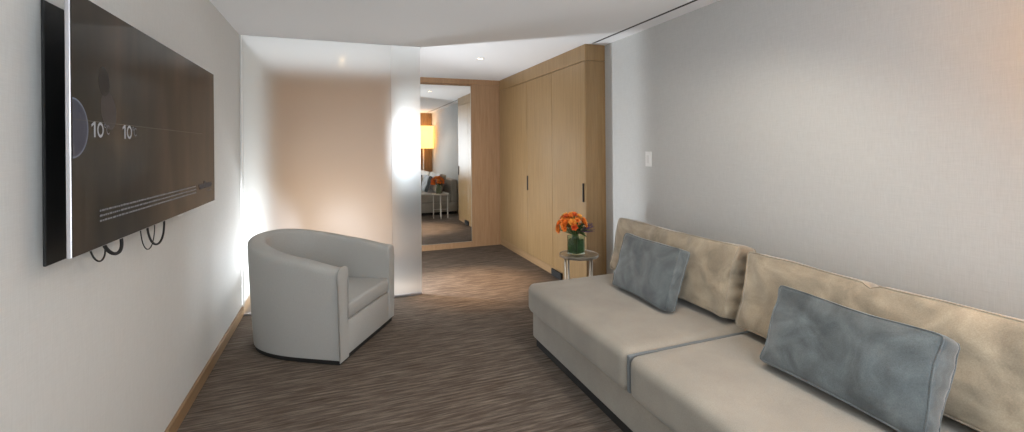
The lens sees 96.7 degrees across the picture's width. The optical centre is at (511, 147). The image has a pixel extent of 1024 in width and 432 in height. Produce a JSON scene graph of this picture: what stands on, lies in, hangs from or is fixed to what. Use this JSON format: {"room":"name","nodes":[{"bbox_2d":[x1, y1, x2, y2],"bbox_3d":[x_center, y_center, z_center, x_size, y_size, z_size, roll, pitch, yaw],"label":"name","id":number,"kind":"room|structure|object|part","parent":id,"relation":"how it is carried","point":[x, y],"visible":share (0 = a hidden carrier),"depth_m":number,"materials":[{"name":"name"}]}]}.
{"room":"living room","nodes":[
{"label":"living room","id":0,"kind":"room"},
{"bbox_2d":[0,0,241,431],"bbox_3d":[-1.636,0.226,1.945,0.100,2.400,8.000,-1,0,-21],"label":"wall","id":1,"kind":"structure","parent":0,"point":[117,343],"depth_m":1.69,"materials":[{"name":"paint"}]},
{"bbox_2d":[41,0,214,266],"bbox_3d":[-1.517,-0.047,1.930,0.113,0.772,1.515,-1,0,-21],"label":"television","id":2,"kind":"object","parent":1,"relation":"attached to","point":[128,119],"visible":1,"depth_m":1.47,"materials":[{"name":"black metal"}]},
{"bbox_3d":[-1.547,-0.041,1.862,0.008,0.760,1.220,-1,0,-21],"label":"wall plate","id":3,"kind":"part","parent":2,"relation":"part of","materials":[{"name":"black"}]},
{"bbox_2d":[90,248,105,261],"bbox_3d":[-1.310,0.322,1.443,0.015,0.078,0.105,-1,0,-21],"label":"cable","id":4,"kind":"object","parent":2,"relation":"hanging from","point":[91,253],"visible":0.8,"depth_m":1.43,"materials":[{"name":"black plastic"}]},
{"bbox_2d":[103,238,123,254],"bbox_3d":[-1.344,0.324,1.533,0.021,0.082,0.144,-1,0,-21],"label":"cable","id":5,"kind":"object","parent":2,"relation":"hanging from","point":[108,250],"visible":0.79,"depth_m":1.55,"materials":[{"name":"black plastic"}]},
{"bbox_2d":[140,225,154,249],"bbox_3d":[-1.485,0.348,1.862,0.014,0.127,0.157,-1,0,-21],"label":"cable","id":6,"kind":"object","parent":2,"relation":"hanging from","point":[154,225],"visible":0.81,"depth_m":1.83,"materials":[{"name":"black plastic"}]},
{"bbox_2d":[100,186,195,221],"bbox_3d":[-1.427,0.208,1.845,0.001,0.037,0.995,-1,0,-21],"label":"print","id":7,"kind":"object","parent":2,"relation":"attached to","point":[193,186],"depth_m":1.66},
{"bbox_2d":[146,221,164,244],"bbox_3d":[-1.486,0.344,1.905,0.018,0.120,0.199,-1,0,-21],"label":"hanging cable","id":8,"kind":"object","parent":2,"relation":"hanging from","point":[147,229],"visible":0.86,"depth_m":1.89,"materials":[{"name":"black plastic"}]},
{"bbox_2d":[164,307,243,431],"bbox_3d":[-1.571,1.387,1.966,0.016,0.078,7.800,-1,0,-21],"label":"baseboard","id":9,"kind":"structure","parent":1,"relation":"attached to","point":[178,418],"depth_m":2.72,"materials":[{"name":"brown wood"}]},
{"bbox_2d":[239,35,391,315],"bbox_3d":[-1.731,0.227,4.106,1.252,2.398,0.028,-1,0,-21],"label":"wall","id":10,"kind":"structure","parent":0,"point":[315,115],"depth_m":4.09,"materials":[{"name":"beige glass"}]},
{"bbox_2d":[391,45,421,297],"bbox_3d":[-1.015,0.221,4.375,0.276,2.398,0.026,-1,0,-21],"label":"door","id":11,"kind":"structure","parent":10,"relation":"in","point":[405,60],"depth_m":4.37,"materials":[{"name":"white paint"}]},
{"bbox_3d":[-1.005,1.410,4.375,0.276,0.019,0.026,-1,0,-21],"label":"rail","id":12,"kind":"part","parent":11,"relation":"part of","materials":[{"name":"silver metal"}]},
{"bbox_2d":[177,244,622,431],"bbox_3d":[-0.078,1.463,2.533,3.410,0.100,8.000,-1,0,-21],"label":"floor","id":13,"kind":"structure","parent":0,"point":[461,354],"depth_m":2.83,"materials":[{"name":"carpet"}]},
{"bbox_2d":[247,229,393,364],"bbox_3d":[-1.485,1.031,3.425,0.890,0.786,0.854,0,0,10],"label":"armchair","id":14,"kind":"object","parent":13,"relation":"on","point":[319,297],"visible":1,"depth_m":3.08,"materials":[{"name":"fabric"}]},
{"bbox_2d":[348,277,388,317],"bbox_3d":[-1.428,1.100,3.422,0.770,0.125,0.626,-1,0,10],"label":"seat cushion","id":15,"kind":"object","parent":14,"relation":"on","point":[363,292],"depth_m":3.40,"materials":[{"name":"fabric"}]},
{"bbox_3d":[-1.124,1.275,3.368,0.156,0.223,0.634,-1,0,10],"label":"panel","id":16,"kind":"part","parent":14,"relation":"part of","materials":[{"name":"fabric"}]},
{"bbox_2d":[499,44,606,279],"bbox_3d":[0.360,0.209,5.542,0.233,2.398,2.491,-1,0,-21],"label":"wardrobe","id":17,"kind":"object","parent":13,"relation":"on","point":[552,111],"visible":0.89,"depth_m":4.99,"materials":[{"name":"brown wood"}]},
{"bbox_3d":[0.015,0.247,6.189,0.020,2.149,1.031,-1,0,-21],"label":"door","id":18,"kind":"part","parent":17,"relation":"part of","materials":[{"name":"brown wood"}]},
{"bbox_3d":[0.326,0.245,5.371,0.020,2.149,0.709,-1,0,-21],"label":"door","id":19,"kind":"part","parent":17,"relation":"part of","materials":[{"name":"brown wood"}]},
{"bbox_2d":[551,268,561,279],"bbox_3d":[0.481,1.367,4.928,0.021,0.074,0.240,-1,0,-21],"label":"floor vent","id":20,"kind":"object","parent":17,"relation":"attached to","point":[555,273],"visible":0.92,"depth_m":4.91,"materials":[{"name":"black metal"}]},
{"bbox_3d":[0.582,0.242,4.697,0.020,2.149,0.721,-1,0,-21],"label":"door","id":21,"kind":"part","parent":17,"relation":"part of","materials":[{"name":"brown wood"}]},
{"bbox_3d":[0.685,0.431,4.380,0.013,0.180,0.016,-1,0,-21],"label":"handle","id":22,"kind":"part","parent":17,"relation":"part of","materials":[{"name":"black"}]},
{"bbox_3d":[0.807,0.284,4.386,0.219,2.240,0.012,-1,0,-21],"label":"panel","id":23,"kind":"part","parent":17,"relation":"part of","materials":[{"name":"brown wood"}]},
{"bbox_2d":[559,250,597,279],"bbox_3d":[0.575,1.155,3.905,0.332,0.501,0.332,-1,0,-21],"label":"side table","id":24,"kind":"object","parent":13,"relation":"on","point":[589,255],"visible":0.63,"depth_m":3.83,"materials":[{"name":"silver metal"}]},
{"bbox_3d":[0.452,1.172,3.831,0.019,0.471,0.018,-1,0,-21],"label":"leg","id":25,"kind":"part","parent":24,"relation":"part of","materials":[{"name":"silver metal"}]},
{"bbox_3d":[0.502,1.171,4.029,0.019,0.471,0.018,-1,0,-21],"label":"leg","id":26,"kind":"part","parent":24,"relation":"part of","materials":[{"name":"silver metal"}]},
{"bbox_2d":[567,234,584,255],"bbox_3d":[0.548,0.825,3.891,0.108,0.160,0.108,-1,0,-41],"label":"flower vase","id":27,"kind":"object","parent":24,"relation":"on","point":[575,245],"visible":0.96,"depth_m":3.86,"materials":[{"name":"clear glass"}]},
{"bbox_2d":[556,211,594,236],"bbox_3d":[0.538,0.709,3.886,0.339,0.332,0.279,0,0,14],"label":"flower bouquet","id":28,"kind":"object","parent":27,"relation":"in","point":[569,220],"visible":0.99,"depth_m":3.86,"materials":[{"name":"orange plant"}]},
{"bbox_3d":[0.510,0.724,3.892,0.219,0.303,0.217,-1,0,-21],"label":"stem","id":29,"kind":"part","parent":28,"relation":"part of","materials":[{"name":"green plant"}]},
{"bbox_3d":[0.649,1.170,3.781,0.019,0.471,0.018,-1,0,-21],"label":"leg","id":30,"kind":"part","parent":24,"relation":"part of","materials":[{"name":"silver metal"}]},
{"bbox_3d":[0.699,1.169,3.979,0.019,0.471,0.018,-1,0,-21],"label":"leg","id":31,"kind":"part","parent":24,"relation":"part of","materials":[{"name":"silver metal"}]},
{"bbox_2d":[529,274,978,431],"bbox_3d":[1.072,1.032,2.303,1.147,0.739,2.455,-1,0,-21],"label":"sofa","id":32,"kind":"object","parent":13,"relation":"on","point":[647,367],"visible":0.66,"depth_m":2.14,"materials":[{"name":"beige fabric"}]},
{"bbox_2d":[529,274,747,388],"bbox_3d":[0.779,1.054,2.865,0.996,0.212,1.195,-1,0,-21],"label":"seat cushion","id":33,"kind":"object","parent":32,"relation":"on","point":[606,323],"depth_m":2.54,"materials":[{"name":"fabric"}]},
{"bbox_2d":[612,233,689,311],"bbox_3d":[0.854,0.765,2.871,0.193,0.366,0.569,-1,0,-21],"label":"throw cushion","id":34,"kind":"object","parent":32,"relation":"on","point":[653,271],"visible":1,"depth_m":2.75,"materials":[{"name":"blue fabric"}]},
{"bbox_2d":[609,218,755,319],"bbox_3d":[1.039,0.737,2.986,0.247,0.418,1.136,-1,0,-21],"label":"cushion","id":35,"kind":"object","parent":32,"relation":"on","point":[714,277],"visible":0.66,"depth_m":2.60,"materials":[{"name":"beige fabric"}]},
{"bbox_2d":[631,332,978,431],"bbox_3d":[1.218,1.050,1.710,0.999,0.211,1.244,-1,0,-21],"label":"seat cushion","id":36,"kind":"object","parent":32,"relation":"on","point":[721,383],"depth_m":1.80,"materials":[{"name":"fabric"}]},
{"bbox_2d":[760,285,959,431],"bbox_3d":[1.262,0.770,1.719,0.212,0.348,0.613,-1,0,-21],"label":"throw cushion","id":37,"kind":"object","parent":32,"relation":"on","point":[900,375],"visible":1,"depth_m":1.60,"materials":[{"name":"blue fabric"}]},
{"bbox_2d":[735,252,1023,431],"bbox_3d":[1.466,0.739,1.822,0.246,0.407,1.223,-1,0,-21],"label":"cushion","id":38,"kind":"object","parent":32,"relation":"on","point":[986,394],"visible":0.57,"depth_m":1.54,"materials":[{"name":"beige fabric"}]},
{"bbox_2d":[209,0,719,80],"bbox_3d":[-0.099,-1.037,2.533,3.410,0.100,8.000,-1,0,-21],"label":"ceiling","id":39,"kind":"structure","parent":0,"point":[512,37],"depth_m":3.60,"materials":[{"name":"white paint"}]},
{"bbox_2d":[592,0,696,43],"bbox_3d":[1.420,-1.011,2.618,0.030,0.020,3.680,-1,0,-21],"label":"air slot","id":40,"kind":"object","parent":39,"relation":"attached to","point":[693,0],"visible":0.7,"depth_m":3.55,"materials":[{"name":"black"}]},
{"bbox_2d":[604,0,1023,318],"bbox_3d":[1.459,0.199,3.121,0.100,2.400,8.000,-1,0,-21],"label":"wall","id":41,"kind":"structure","parent":0,"point":[879,142],"depth_m":2.36,"materials":[{"name":"paint"}]},
{"bbox_2d":[645,152,651,166],"bbox_3d":[1.139,0.092,3.802,0.012,0.124,0.076,-1,0,-21],"label":"light switch","id":42,"kind":"object","parent":41,"relation":"attached to","point":[648,155],"visible":1,"depth_m":3.79,"materials":[{"name":"white plastic"}]},
{"bbox_3d":[-1.498,0.225,6.244,3.210,2.400,0.060,0,0,-21],"label":"wall","id":43,"kind":"structure","parent":0,"visible":0},
{"bbox_2d":[420,83,469,85],"bbox_3d":[-1.091,0.216,6.349,1.065,2.240,0.033,-1,0,-21],"label":"trim","id":44,"kind":"structure","parent":43,"relation":"attached to","point":[420,83],"depth_m":6.39,"materials":[{"name":"brown wood"}]},
{"bbox_2d":[391,85,500,250],"bbox_3d":[-1.480,0.262,6.197,3.210,2.325,0.040,-1,0,-21],"label":"panelling","id":45,"kind":"object","parent":43,"relation":"attached to","point":[485,117],"visible":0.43,"depth_m":6.59,"materials":[{"name":"brown wood"}]},
{"bbox_2d":[420,84,471,244],"bbox_3d":[-1.086,0.229,6.335,1.073,2.223,0.024,-1,0,-21],"label":"wall mirror","id":46,"kind":"object","parent":45,"relation":"attached to","point":[445,110],"visible":0.57,"depth_m":6.39,"materials":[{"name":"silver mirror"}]},
{"bbox_2d":[420,77,498,85],"bbox_3d":[-1.593,-0.938,6.157,2.990,0.072,0.044,-1,0,-21],"label":"trim","id":47,"kind":"structure","parent":43,"relation":"attached to","point":[422,79],"depth_m":6.45,"materials":[{"name":"brown wood"}]}
]}

